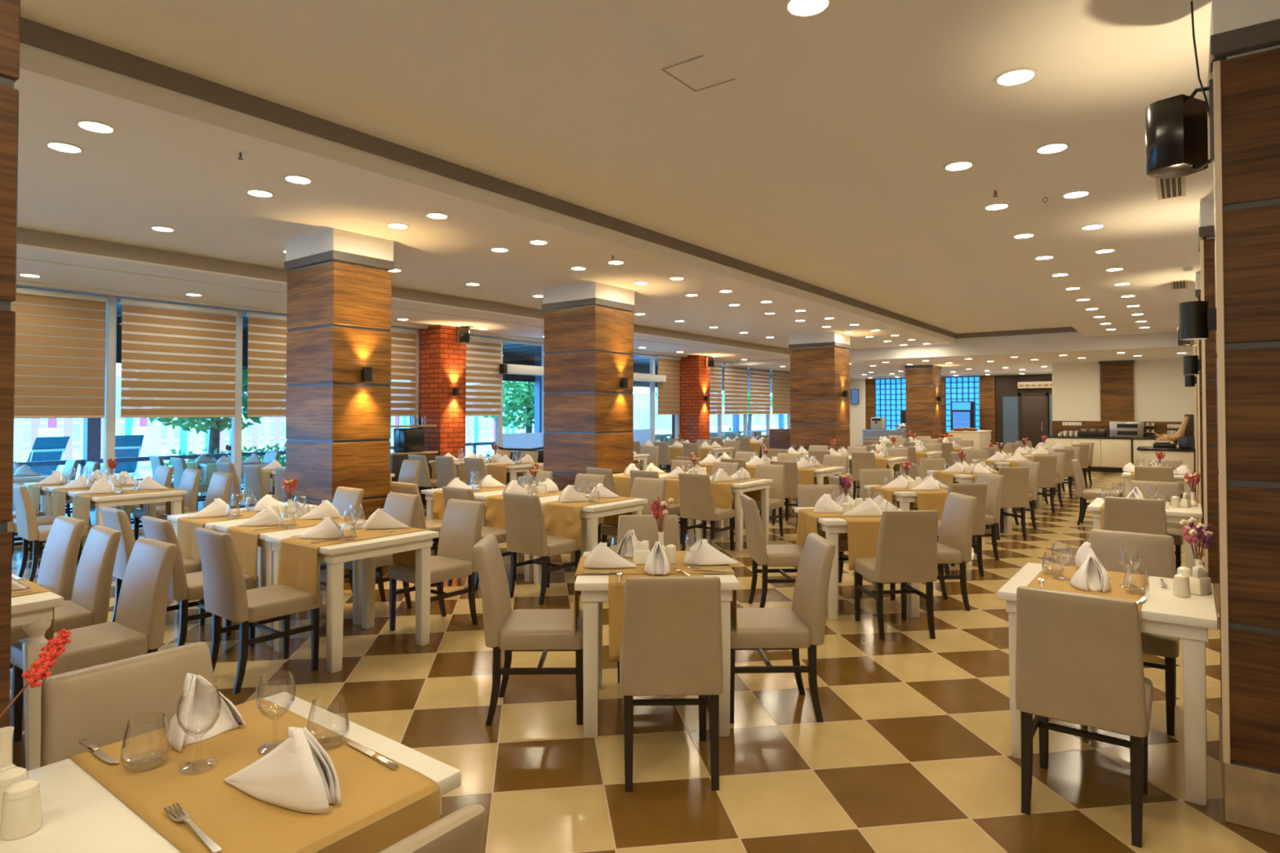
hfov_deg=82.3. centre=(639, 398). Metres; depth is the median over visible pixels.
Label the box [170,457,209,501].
dining chair
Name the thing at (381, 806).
table runner
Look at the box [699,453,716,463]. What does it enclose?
folded napkin
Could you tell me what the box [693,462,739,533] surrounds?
dining chair
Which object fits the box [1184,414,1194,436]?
display board
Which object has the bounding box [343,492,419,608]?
dining chair
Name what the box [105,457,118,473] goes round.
dried flowers
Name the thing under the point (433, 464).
table runner
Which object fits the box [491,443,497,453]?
dried flowers
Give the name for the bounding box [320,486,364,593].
dining chair
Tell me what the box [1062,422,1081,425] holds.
strip
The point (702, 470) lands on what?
napkin holder
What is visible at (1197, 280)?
wall column
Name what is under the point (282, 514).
tumbler
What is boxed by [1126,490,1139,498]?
folded napkin
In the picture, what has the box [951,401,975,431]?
fridge
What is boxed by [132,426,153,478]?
daybed
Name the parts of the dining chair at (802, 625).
leg, seat, leg, backrest, leg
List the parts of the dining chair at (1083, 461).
backrest, leg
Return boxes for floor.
[9,466,1279,852]
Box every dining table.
[0,692,461,852]
[10,573,63,771]
[13,474,48,515]
[23,480,121,547]
[47,486,146,537]
[68,487,187,568]
[167,507,306,626]
[186,460,246,509]
[200,462,272,506]
[214,515,367,647]
[265,522,439,673]
[270,466,285,494]
[390,473,395,481]
[421,484,523,560]
[428,459,487,488]
[455,461,516,479]
[474,488,585,582]
[484,462,543,484]
[533,493,648,584]
[574,551,739,738]
[613,473,675,515]
[633,453,649,471]
[659,475,721,544]
[661,445,700,471]
[695,478,773,551]
[711,447,734,459]
[731,462,791,516]
[760,443,763,457]
[775,466,844,519]
[794,506,919,620]
[802,454,808,460]
[848,456,860,496]
[849,457,907,498]
[864,484,966,564]
[894,451,942,479]
[927,470,1012,532]
[960,447,974,453]
[972,459,1042,508]
[997,562,1217,805]
[1021,454,1057,494]
[1044,448,1074,484]
[1087,497,1202,575]
[1121,471,1196,498]
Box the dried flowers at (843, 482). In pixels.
[838,473,852,495]
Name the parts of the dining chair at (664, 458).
backrest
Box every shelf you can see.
[390,450,438,455]
[391,424,436,427]
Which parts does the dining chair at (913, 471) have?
backrest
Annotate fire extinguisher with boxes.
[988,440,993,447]
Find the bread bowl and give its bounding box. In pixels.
[939,434,953,438]
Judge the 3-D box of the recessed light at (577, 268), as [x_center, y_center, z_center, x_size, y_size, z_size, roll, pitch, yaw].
[-0.706,-1.498,8.399,0.190,0.008,0.190,-1,-1,37]
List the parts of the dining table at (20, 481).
leg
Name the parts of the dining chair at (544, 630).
backrest, leg, leg, seat, leg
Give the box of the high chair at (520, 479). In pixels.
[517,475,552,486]
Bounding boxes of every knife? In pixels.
[78,738,119,764]
[253,526,280,530]
[310,538,342,543]
[346,742,398,769]
[578,571,620,573]
[693,568,734,571]
[1136,596,1146,604]
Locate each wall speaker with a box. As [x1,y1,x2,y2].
[455,326,470,343]
[705,355,714,368]
[1145,78,1214,178]
[1177,326,1196,346]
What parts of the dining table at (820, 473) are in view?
leg, leg, leg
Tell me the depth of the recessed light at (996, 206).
5.87 m
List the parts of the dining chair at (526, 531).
leg, backrest, leg, leg, seat, leg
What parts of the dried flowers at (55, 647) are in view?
stem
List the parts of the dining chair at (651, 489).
leg, seat, backrest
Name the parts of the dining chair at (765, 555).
leg, backrest, leg, seat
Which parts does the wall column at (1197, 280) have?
wood panel, wood panel, wood panel, wood panel, wood panel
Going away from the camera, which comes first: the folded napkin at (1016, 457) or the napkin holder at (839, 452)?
the folded napkin at (1016, 457)
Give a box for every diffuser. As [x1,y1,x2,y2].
[21,274,39,276]
[48,143,79,151]
[79,121,112,131]
[152,226,172,231]
[248,191,271,196]
[285,176,310,182]
[388,223,406,227]
[427,213,446,217]
[492,248,507,251]
[530,240,546,244]
[608,261,622,263]
[788,0,827,14]
[946,162,971,169]
[986,204,1007,208]
[998,70,1033,84]
[1014,234,1032,237]
[1035,256,1051,259]
[1038,144,1066,152]
[1064,191,1088,197]
[1082,225,1102,229]
[1096,249,1114,252]
[1107,268,1122,271]
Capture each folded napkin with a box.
[11,576,30,590]
[13,461,20,471]
[14,464,40,475]
[35,470,68,484]
[58,475,93,488]
[88,469,108,481]
[88,477,124,493]
[115,471,140,484]
[137,475,168,489]
[168,673,246,751]
[187,497,233,518]
[195,453,216,462]
[217,455,231,462]
[223,726,341,813]
[237,505,284,526]
[241,453,261,462]
[253,494,282,511]
[262,459,282,469]
[296,499,340,519]
[297,516,344,538]
[364,508,409,529]
[444,453,460,460]
[446,477,475,489]
[460,451,476,459]
[475,453,487,462]
[478,475,506,487]
[498,454,517,464]
[502,480,532,495]
[515,453,533,462]
[529,478,559,492]
[558,484,589,502]
[583,542,637,568]
[590,483,620,497]
[617,529,637,557]
[623,463,639,475]
[643,440,653,445]
[644,462,665,472]
[644,541,670,575]
[662,466,684,478]
[671,440,683,446]
[683,538,739,565]
[684,464,700,474]
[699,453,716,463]
[700,441,712,448]
[711,441,722,447]
[711,468,735,481]
[715,452,730,462]
[729,467,751,479]
[746,455,763,465]
[749,436,759,442]
[760,454,771,463]
[787,447,799,453]
[796,446,808,453]
[796,457,810,467]
[807,456,822,466]
[813,493,842,513]
[828,448,840,455]
[835,492,854,506]
[841,447,848,454]
[843,497,882,516]
[870,449,883,457]
[872,495,902,512]
[875,444,881,450]
[878,448,888,456]
[879,443,887,449]
[880,475,907,488]
[901,472,913,480]
[911,477,939,490]
[914,444,920,452]
[918,444,926,450]
[921,475,948,487]
[942,462,964,472]
[951,440,959,446]
[959,459,968,467]
[970,463,992,473]
[978,461,997,471]
[986,451,1004,461]
[1004,453,1023,461]
[1014,447,1027,453]
[1022,445,1030,451]
[1030,446,1046,454]
[1035,442,1047,448]
[1049,442,1064,448]
[1070,554,1111,592]
[1075,541,1111,578]
[1122,462,1134,471]
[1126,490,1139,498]
[1128,487,1144,498]
[1147,462,1154,466]
[1151,460,1157,466]
[1173,464,1191,474]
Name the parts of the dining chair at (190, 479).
leg, seat, backrest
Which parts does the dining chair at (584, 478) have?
leg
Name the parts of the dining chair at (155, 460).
backrest, seat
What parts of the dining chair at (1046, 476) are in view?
backrest, leg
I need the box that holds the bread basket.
[965,428,977,431]
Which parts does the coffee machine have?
panel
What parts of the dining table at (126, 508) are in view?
leg, leg, leg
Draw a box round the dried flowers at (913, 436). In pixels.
[911,433,915,440]
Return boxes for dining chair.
[7,514,55,556]
[10,524,121,668]
[10,537,177,742]
[12,511,44,555]
[13,484,93,582]
[36,515,85,600]
[39,461,99,524]
[40,458,79,517]
[40,641,215,767]
[99,506,204,625]
[109,465,173,524]
[133,468,201,541]
[141,515,257,652]
[149,455,198,511]
[160,471,233,521]
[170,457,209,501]
[195,527,321,693]
[216,462,272,508]
[240,450,279,493]
[243,464,279,506]
[275,466,286,502]
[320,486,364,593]
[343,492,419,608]
[378,803,486,852]
[387,498,484,631]
[390,481,442,555]
[391,459,421,492]
[408,454,437,493]
[435,455,466,488]
[442,486,516,591]
[463,457,507,485]
[472,533,583,725]
[493,449,511,458]
[502,492,582,604]
[506,450,538,484]
[522,470,552,488]
[573,473,605,544]
[586,467,616,542]
[600,477,666,546]
[617,515,679,683]
[619,576,723,792]
[630,470,682,544]
[633,441,641,453]
[637,445,658,471]
[653,441,673,472]
[654,435,662,468]
[655,434,667,442]
[659,439,684,468]
[670,459,696,472]
[675,456,700,515]
[678,472,735,551]
[682,442,701,461]
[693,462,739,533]
[696,439,711,446]
[709,437,724,455]
[710,433,717,437]
[720,458,760,515]
[724,432,735,440]
[724,440,739,458]
[729,533,835,724]
[730,431,741,434]
[734,451,757,462]
[735,438,759,456]
[739,493,803,608]
[742,435,755,439]
[742,463,785,536]
[750,431,761,439]
[757,435,768,439]
[762,439,768,457]
[768,448,788,459]
[769,460,799,527]
[777,453,800,462]
[797,484,862,595]
[808,444,828,450]
[808,449,830,465]
[813,454,848,484]
[827,475,853,498]
[847,446,866,495]
[851,451,876,499]
[853,510,938,640]
[856,444,876,488]
[859,468,914,510]
[863,440,880,445]
[865,437,879,440]
[885,442,904,448]
[887,447,908,477]
[888,435,902,439]
[889,438,906,442]
[889,492,977,611]
[894,446,920,472]
[897,441,915,446]
[899,462,922,509]
[916,435,931,440]
[919,457,946,479]
[921,439,938,443]
[922,443,942,457]
[926,438,947,468]
[933,442,953,466]
[937,472,1004,559]
[937,483,987,576]
[946,436,961,442]
[950,440,973,466]
[950,452,973,483]
[965,449,988,465]
[982,446,996,457]
[986,460,1039,530]
[992,444,1013,453]
[995,466,1029,540]
[1006,442,1020,453]
[1015,440,1032,448]
[1015,586,1152,848]
[1029,455,1057,512]
[1035,451,1066,506]
[1053,448,1074,497]
[1061,445,1080,491]
[1071,444,1088,487]
[1071,458,1122,524]
[1079,441,1093,483]
[1088,529,1179,736]
[1103,496,1167,535]
[1129,480,1183,573]
[1133,466,1173,482]
[1148,458,1184,526]
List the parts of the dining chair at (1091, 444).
backrest, leg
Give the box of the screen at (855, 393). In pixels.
[851,389,858,404]
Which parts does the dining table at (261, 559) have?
leg, leg, leg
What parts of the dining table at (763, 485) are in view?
leg, leg, leg, leg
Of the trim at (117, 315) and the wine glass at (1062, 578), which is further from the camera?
the trim at (117, 315)
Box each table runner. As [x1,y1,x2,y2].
[11,577,54,640]
[13,473,49,477]
[27,480,95,515]
[52,484,143,517]
[67,697,439,852]
[74,487,184,530]
[177,509,259,569]
[186,460,244,476]
[204,462,273,483]
[226,515,364,583]
[262,469,275,494]
[277,527,428,603]
[431,459,463,479]
[431,486,505,519]
[459,462,509,480]
[484,490,561,528]
[487,462,541,484]
[542,496,636,549]
[573,555,737,635]
[608,551,703,662]
[613,472,669,497]
[633,453,641,468]
[659,475,712,503]
[668,446,683,459]
[699,447,728,461]
[699,463,713,475]
[710,478,763,509]
[746,463,766,478]
[750,441,762,455]
[795,508,867,546]
[797,466,835,484]
[813,506,881,570]
[869,485,948,504]
[875,456,900,471]
[879,484,947,519]
[915,450,935,466]
[932,471,998,486]
[939,470,997,483]
[953,446,968,453]
[977,459,1031,469]
[994,461,1018,471]
[1005,453,1047,456]
[1026,564,1149,635]
[1100,501,1166,529]
[1130,471,1134,480]
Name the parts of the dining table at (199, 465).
leg, leg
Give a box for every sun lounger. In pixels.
[26,436,70,475]
[100,435,144,478]
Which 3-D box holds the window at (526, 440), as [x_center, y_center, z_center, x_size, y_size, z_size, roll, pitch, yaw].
[-2.394,0.282,14.826,0.100,2.940,1.320,-1,-1,37]
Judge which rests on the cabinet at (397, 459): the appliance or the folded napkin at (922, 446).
the appliance
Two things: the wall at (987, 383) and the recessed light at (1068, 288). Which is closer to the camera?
the recessed light at (1068, 288)
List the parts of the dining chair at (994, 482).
leg, seat, backrest, leg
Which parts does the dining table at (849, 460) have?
leg, leg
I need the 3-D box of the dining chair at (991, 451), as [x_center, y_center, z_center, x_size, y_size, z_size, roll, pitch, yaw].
[6.862,1.355,13.897,0.569,0.882,0.430,0,-1,-7]
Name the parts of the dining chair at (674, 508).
backrest, seat, leg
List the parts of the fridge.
lit door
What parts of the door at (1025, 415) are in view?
pane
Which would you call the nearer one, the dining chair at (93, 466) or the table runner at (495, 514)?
the table runner at (495, 514)
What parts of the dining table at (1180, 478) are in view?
leg, leg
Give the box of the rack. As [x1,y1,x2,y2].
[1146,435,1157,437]
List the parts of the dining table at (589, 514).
leg, leg, leg, leg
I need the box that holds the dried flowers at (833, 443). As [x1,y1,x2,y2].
[830,439,835,448]
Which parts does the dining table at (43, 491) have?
leg, leg, leg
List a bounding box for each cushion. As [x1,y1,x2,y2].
[100,465,134,473]
[510,449,543,462]
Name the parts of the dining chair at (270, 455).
backrest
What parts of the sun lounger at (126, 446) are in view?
frame, backrest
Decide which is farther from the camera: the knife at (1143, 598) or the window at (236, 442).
the window at (236, 442)
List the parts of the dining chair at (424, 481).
backrest, seat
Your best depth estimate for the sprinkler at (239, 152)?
4.64 m
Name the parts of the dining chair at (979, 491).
seat, leg, backrest, leg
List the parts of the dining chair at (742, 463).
backrest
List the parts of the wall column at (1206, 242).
wood panel, wood panel, wood panel, wood panel, wood panel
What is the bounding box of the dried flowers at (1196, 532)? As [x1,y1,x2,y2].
[1179,516,1214,560]
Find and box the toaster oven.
[1109,421,1144,437]
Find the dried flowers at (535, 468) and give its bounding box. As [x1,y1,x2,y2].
[528,462,540,480]
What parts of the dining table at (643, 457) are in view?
leg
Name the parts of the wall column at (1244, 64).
wood panel, wood panel, wood panel, wood panel, wood panel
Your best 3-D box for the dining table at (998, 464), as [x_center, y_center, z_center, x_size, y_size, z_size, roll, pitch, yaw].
[6.061,1.391,12.053,0.780,0.745,0.780,0,-1,-8]
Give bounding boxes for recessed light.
[18,273,41,277]
[44,141,84,153]
[75,120,115,133]
[150,226,175,231]
[184,293,202,296]
[245,189,274,197]
[283,174,312,183]
[386,222,408,228]
[389,268,401,271]
[425,212,448,218]
[465,282,479,285]
[490,247,509,252]
[528,240,548,244]
[532,294,542,297]
[569,266,586,270]
[607,260,624,264]
[633,281,648,284]
[669,276,684,279]
[684,293,698,296]
[719,289,733,292]
[728,303,740,306]
[760,300,773,302]
[783,0,832,17]
[794,309,806,311]
[943,160,974,170]
[983,203,1009,210]
[994,66,1037,85]
[1012,233,1035,238]
[1034,255,1054,259]
[1035,142,1069,154]
[1051,273,1069,276]
[1061,190,1090,198]
[1064,287,1080,289]
[1075,298,1090,300]
[1080,223,1105,230]
[1084,307,1098,310]
[1093,248,1115,253]
[1104,267,1124,271]
[1113,282,1130,285]
[1120,294,1136,297]
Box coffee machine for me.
[871,417,885,430]
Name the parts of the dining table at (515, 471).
leg, leg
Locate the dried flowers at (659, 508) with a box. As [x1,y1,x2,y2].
[649,497,674,532]
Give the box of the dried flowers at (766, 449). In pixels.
[763,444,769,456]
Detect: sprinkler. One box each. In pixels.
[235,150,246,159]
[991,189,999,196]
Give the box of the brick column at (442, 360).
[409,324,466,470]
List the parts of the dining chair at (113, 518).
leg, backrest, seat, leg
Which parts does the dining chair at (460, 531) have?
leg, seat, leg, backrest, leg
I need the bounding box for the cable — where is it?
[1190,0,1209,117]
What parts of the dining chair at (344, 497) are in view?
backrest, leg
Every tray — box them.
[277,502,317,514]
[1152,443,1175,448]
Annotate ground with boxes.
[14,427,765,537]
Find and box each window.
[16,285,107,296]
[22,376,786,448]
[102,295,235,475]
[231,309,286,509]
[391,326,418,427]
[469,334,498,338]
[495,337,543,452]
[541,346,544,449]
[632,352,652,445]
[649,354,679,443]
[717,361,728,437]
[742,414,747,435]
[765,413,769,435]
[786,413,791,428]
[875,378,906,429]
[945,376,979,431]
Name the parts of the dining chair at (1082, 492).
backrest, leg, leg, seat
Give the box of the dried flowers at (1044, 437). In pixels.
[1041,435,1047,443]
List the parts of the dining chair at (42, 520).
backrest, leg, seat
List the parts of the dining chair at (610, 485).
backrest, leg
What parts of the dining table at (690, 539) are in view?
leg, leg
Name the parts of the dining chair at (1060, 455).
leg, backrest, seat, leg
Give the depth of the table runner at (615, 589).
3.43 m
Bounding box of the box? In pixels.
[1077,431,1106,436]
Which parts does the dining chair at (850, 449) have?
backrest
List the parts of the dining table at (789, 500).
leg, leg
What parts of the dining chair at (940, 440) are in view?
backrest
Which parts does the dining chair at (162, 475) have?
seat, backrest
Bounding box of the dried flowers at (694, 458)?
[689,452,698,466]
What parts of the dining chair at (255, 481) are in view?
backrest, seat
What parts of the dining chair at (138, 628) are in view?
leg, seat, backrest, leg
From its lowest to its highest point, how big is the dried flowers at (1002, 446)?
0.233 m
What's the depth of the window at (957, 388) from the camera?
26.68 m
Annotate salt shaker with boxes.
[0,766,28,822]
[0,778,43,839]
[271,504,279,513]
[279,504,288,517]
[487,456,491,462]
[523,484,529,492]
[530,484,536,493]
[665,544,676,563]
[766,458,770,464]
[842,502,850,514]
[848,502,854,510]
[907,480,914,488]
[911,480,916,487]
[964,466,969,472]
[1170,496,1180,507]
[1172,573,1191,597]
[1176,566,1191,578]
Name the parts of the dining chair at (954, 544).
leg, leg, seat, backrest, leg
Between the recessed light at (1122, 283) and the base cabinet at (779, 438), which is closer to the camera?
the recessed light at (1122, 283)
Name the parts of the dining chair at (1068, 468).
backrest, leg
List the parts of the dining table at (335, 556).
leg, leg, leg, leg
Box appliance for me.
[393,427,424,452]
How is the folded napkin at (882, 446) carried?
on the table runner
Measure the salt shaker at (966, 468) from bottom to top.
0.094 m
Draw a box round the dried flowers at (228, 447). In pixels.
[224,443,231,454]
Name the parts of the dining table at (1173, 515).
leg, leg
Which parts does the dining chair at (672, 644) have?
seat, leg, leg, backrest, leg, leg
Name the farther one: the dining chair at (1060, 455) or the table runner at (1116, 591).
the dining chair at (1060, 455)
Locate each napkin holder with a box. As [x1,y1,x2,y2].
[106,474,116,485]
[287,501,301,518]
[495,454,502,462]
[537,481,547,493]
[632,540,649,564]
[699,466,706,474]
[837,448,842,455]
[854,497,863,507]
[915,476,922,485]
[1180,492,1191,507]
[1189,564,1212,595]
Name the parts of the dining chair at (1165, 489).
backrest, seat, leg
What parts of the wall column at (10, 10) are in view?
wood panel, wood panel, wood panel, wood panel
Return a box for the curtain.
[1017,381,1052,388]
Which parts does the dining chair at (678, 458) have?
backrest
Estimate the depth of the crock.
13.92 m
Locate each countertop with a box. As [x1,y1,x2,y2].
[862,429,906,431]
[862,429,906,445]
[947,430,991,432]
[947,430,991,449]
[1046,435,1157,439]
[1137,446,1195,452]
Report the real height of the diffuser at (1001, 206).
0.001 m
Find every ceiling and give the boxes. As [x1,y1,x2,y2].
[13,0,1213,349]
[16,226,790,360]
[722,331,1192,379]
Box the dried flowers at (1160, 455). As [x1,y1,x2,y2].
[1155,450,1165,463]
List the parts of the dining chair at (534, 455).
seat, backrest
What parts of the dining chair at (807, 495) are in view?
backrest, leg, seat, leg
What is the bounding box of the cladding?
[1100,363,1133,421]
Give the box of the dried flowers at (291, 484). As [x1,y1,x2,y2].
[281,476,297,499]
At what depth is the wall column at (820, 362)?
15.46 m
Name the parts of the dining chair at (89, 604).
seat, backrest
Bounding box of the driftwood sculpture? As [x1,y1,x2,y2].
[1154,416,1189,448]
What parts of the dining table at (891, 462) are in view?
leg, leg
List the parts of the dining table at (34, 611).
leg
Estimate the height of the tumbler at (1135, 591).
0.103 m
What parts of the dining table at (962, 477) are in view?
leg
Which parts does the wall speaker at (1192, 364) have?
mounting plate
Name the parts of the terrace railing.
post, post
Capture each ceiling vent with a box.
[1155,176,1185,199]
[1170,279,1187,289]
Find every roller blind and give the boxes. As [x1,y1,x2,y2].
[10,287,107,418]
[120,298,237,417]
[246,311,288,417]
[390,327,417,416]
[466,335,502,416]
[656,355,680,414]
[709,361,723,414]
[723,362,747,414]
[749,367,770,414]
[772,369,790,413]
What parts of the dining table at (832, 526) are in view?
leg, leg, leg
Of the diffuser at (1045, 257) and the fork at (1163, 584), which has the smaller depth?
the fork at (1163, 584)
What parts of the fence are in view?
rail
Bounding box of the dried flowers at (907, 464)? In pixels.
[901,458,912,475]
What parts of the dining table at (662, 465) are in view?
leg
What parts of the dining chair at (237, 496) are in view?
backrest, leg, seat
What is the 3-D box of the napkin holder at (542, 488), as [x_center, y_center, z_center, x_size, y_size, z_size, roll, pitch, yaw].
[-0.955,0.870,7.157,0.093,0.122,0.055,0,-1,17]
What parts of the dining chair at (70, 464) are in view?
leg, backrest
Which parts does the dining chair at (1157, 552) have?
backrest, seat, leg, leg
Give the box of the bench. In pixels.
[492,444,543,462]
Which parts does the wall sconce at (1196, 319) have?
mounting plate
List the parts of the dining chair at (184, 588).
backrest, leg, seat, leg, leg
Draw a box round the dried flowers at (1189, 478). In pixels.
[1184,472,1201,492]
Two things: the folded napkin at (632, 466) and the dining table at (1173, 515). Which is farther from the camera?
the folded napkin at (632, 466)
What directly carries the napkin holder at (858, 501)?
on the table runner at (806, 518)
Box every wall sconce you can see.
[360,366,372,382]
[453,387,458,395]
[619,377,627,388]
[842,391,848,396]
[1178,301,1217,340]
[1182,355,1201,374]
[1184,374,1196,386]
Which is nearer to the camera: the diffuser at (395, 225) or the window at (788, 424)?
the diffuser at (395, 225)
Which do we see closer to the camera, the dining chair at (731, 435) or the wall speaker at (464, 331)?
the wall speaker at (464, 331)
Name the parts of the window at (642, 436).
frame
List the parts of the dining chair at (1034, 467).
leg, backrest, seat, leg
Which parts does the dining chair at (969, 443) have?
backrest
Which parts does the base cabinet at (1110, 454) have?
cabinet door, cabinet door, cabinet door, cabinet door, cabinet door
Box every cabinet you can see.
[390,417,438,506]
[768,428,790,449]
[1044,435,1194,472]
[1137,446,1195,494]
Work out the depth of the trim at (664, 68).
4.14 m
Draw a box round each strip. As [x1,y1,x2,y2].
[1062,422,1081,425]
[1167,424,1181,427]
[1167,431,1176,434]
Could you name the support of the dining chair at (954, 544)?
on the floor
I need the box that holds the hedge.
[164,443,285,496]
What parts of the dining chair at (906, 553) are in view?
leg, seat, leg, leg, backrest, leg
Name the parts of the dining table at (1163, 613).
leg, leg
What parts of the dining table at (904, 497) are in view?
leg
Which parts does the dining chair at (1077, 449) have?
leg, backrest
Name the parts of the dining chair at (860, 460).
leg, backrest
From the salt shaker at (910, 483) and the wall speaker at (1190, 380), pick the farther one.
the wall speaker at (1190, 380)
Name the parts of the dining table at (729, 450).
leg, leg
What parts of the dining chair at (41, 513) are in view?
seat, leg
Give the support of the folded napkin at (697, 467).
on the table runner at (672, 484)
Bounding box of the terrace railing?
[16,430,765,480]
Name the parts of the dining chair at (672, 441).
backrest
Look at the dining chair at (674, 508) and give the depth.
8.35 m
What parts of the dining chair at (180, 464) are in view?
backrest, seat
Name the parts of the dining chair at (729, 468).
backrest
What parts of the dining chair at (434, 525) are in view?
backrest, seat, leg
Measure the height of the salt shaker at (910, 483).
0.094 m
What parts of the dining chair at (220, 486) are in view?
seat, backrest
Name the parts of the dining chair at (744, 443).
backrest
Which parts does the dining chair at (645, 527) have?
leg, backrest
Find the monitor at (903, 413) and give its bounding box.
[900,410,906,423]
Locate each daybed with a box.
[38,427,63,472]
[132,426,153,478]
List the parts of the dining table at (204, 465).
leg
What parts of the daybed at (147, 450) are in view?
seat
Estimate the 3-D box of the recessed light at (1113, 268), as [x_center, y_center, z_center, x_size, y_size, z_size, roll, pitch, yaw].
[5.486,-1.497,8.463,0.190,0.008,0.190,-1,-1,37]
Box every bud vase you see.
[0,726,16,770]
[657,531,666,551]
[844,494,848,502]
[1191,491,1198,506]
[1195,558,1203,566]
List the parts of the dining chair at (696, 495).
leg, backrest, leg, seat, leg, leg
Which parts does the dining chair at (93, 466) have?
seat, backrest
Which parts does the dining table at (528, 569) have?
leg, leg, leg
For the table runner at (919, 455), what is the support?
on the dining table at (934, 454)
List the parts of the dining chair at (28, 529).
leg, backrest, leg, seat, leg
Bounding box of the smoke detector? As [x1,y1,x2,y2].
[1182,266,1193,271]
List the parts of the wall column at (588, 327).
wood panel, wood panel, wood panel, wood panel, wood panel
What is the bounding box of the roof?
[116,302,771,372]
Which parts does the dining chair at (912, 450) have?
backrest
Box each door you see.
[1000,392,1048,448]
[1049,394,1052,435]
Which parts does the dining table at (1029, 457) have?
leg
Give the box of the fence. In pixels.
[13,413,534,462]
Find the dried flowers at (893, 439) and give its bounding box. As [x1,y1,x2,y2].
[890,436,896,444]
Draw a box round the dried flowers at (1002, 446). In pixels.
[995,442,1004,453]
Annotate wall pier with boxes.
[671,355,710,443]
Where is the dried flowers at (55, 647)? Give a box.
[0,628,71,717]
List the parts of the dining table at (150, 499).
leg, leg, leg, leg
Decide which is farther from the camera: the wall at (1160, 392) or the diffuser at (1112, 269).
the wall at (1160, 392)
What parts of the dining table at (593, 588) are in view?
leg, leg, leg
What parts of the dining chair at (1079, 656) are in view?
leg, leg, backrest, leg, leg, seat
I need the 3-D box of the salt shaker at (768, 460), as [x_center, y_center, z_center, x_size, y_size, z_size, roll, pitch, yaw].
[1.955,0.954,11.148,0.064,0.094,0.064,-1,-1,37]
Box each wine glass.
[176,686,221,774]
[231,493,244,516]
[241,488,253,511]
[254,672,295,754]
[284,501,298,525]
[343,511,358,537]
[349,504,363,529]
[684,533,702,568]
[1051,542,1072,580]
[1118,548,1141,588]
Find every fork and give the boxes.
[163,803,221,852]
[617,572,622,582]
[673,568,691,576]
[1038,577,1044,589]
[1160,578,1168,586]
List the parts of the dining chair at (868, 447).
backrest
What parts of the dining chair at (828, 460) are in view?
backrest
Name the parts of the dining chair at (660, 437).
backrest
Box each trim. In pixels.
[16,257,785,362]
[17,227,790,354]
[19,17,1077,338]
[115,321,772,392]
[116,314,772,377]
[661,55,734,91]
[1098,360,1134,364]
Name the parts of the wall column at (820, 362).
wood panel, wood panel, wood panel, wood panel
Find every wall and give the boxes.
[13,284,728,547]
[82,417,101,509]
[534,356,542,432]
[732,414,739,431]
[778,413,784,428]
[848,379,851,446]
[850,378,865,446]
[865,375,995,444]
[995,373,1052,444]
[1051,358,1193,422]
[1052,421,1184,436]
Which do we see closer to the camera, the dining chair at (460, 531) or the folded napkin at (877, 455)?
the dining chair at (460, 531)
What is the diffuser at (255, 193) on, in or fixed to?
attached to the recessed light at (258, 193)
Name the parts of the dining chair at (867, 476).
backrest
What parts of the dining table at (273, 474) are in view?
leg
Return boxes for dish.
[895,422,906,430]
[1153,441,1170,444]
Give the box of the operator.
[499,364,666,382]
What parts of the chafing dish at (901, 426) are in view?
lid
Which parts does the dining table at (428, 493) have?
leg, leg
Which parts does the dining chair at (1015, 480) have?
leg, leg, backrest, leg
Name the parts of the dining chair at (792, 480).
leg, backrest, leg, leg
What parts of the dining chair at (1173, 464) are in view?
backrest, seat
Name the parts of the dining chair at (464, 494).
leg, backrest, leg, seat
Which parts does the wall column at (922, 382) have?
wood panel, wood panel, wood panel, wood panel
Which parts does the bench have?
rail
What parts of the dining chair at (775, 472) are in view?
seat, backrest, leg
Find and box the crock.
[1178,436,1195,448]
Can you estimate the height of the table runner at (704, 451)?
0.314 m
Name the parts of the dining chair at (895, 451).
seat, backrest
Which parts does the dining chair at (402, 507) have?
seat, leg, backrest, leg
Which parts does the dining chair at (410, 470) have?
backrest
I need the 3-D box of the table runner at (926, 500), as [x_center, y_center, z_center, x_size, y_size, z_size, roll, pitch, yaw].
[2.909,1.119,7.709,0.460,0.364,0.845,0,-1,-10]
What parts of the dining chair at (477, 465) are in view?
backrest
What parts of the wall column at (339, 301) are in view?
wood panel, wood panel, wood panel, wood panel, wood panel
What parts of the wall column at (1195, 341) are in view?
wood panel, wood panel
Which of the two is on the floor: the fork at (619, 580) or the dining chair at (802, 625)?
the dining chair at (802, 625)
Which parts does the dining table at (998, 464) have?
leg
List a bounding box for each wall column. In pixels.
[0,0,20,728]
[284,227,395,582]
[542,282,635,525]
[788,332,850,479]
[904,364,942,439]
[1192,340,1195,445]
[1194,272,1204,543]
[1194,339,1198,503]
[1197,200,1220,613]
[1206,0,1279,835]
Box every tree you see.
[120,364,270,453]
[482,380,534,432]
[721,391,772,435]
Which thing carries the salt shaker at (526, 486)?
on the table runner at (495, 514)
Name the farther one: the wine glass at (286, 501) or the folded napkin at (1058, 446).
the folded napkin at (1058, 446)
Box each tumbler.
[120,713,171,771]
[225,505,239,519]
[244,496,257,509]
[280,514,295,528]
[306,697,349,749]
[339,522,356,541]
[351,511,365,527]
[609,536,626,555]
[1041,551,1064,575]
[1123,567,1149,594]
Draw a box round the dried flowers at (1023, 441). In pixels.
[1021,438,1027,447]
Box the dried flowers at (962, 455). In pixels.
[957,449,966,462]
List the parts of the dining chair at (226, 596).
leg, backrest, leg, seat, leg, leg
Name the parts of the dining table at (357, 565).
leg, leg, leg, leg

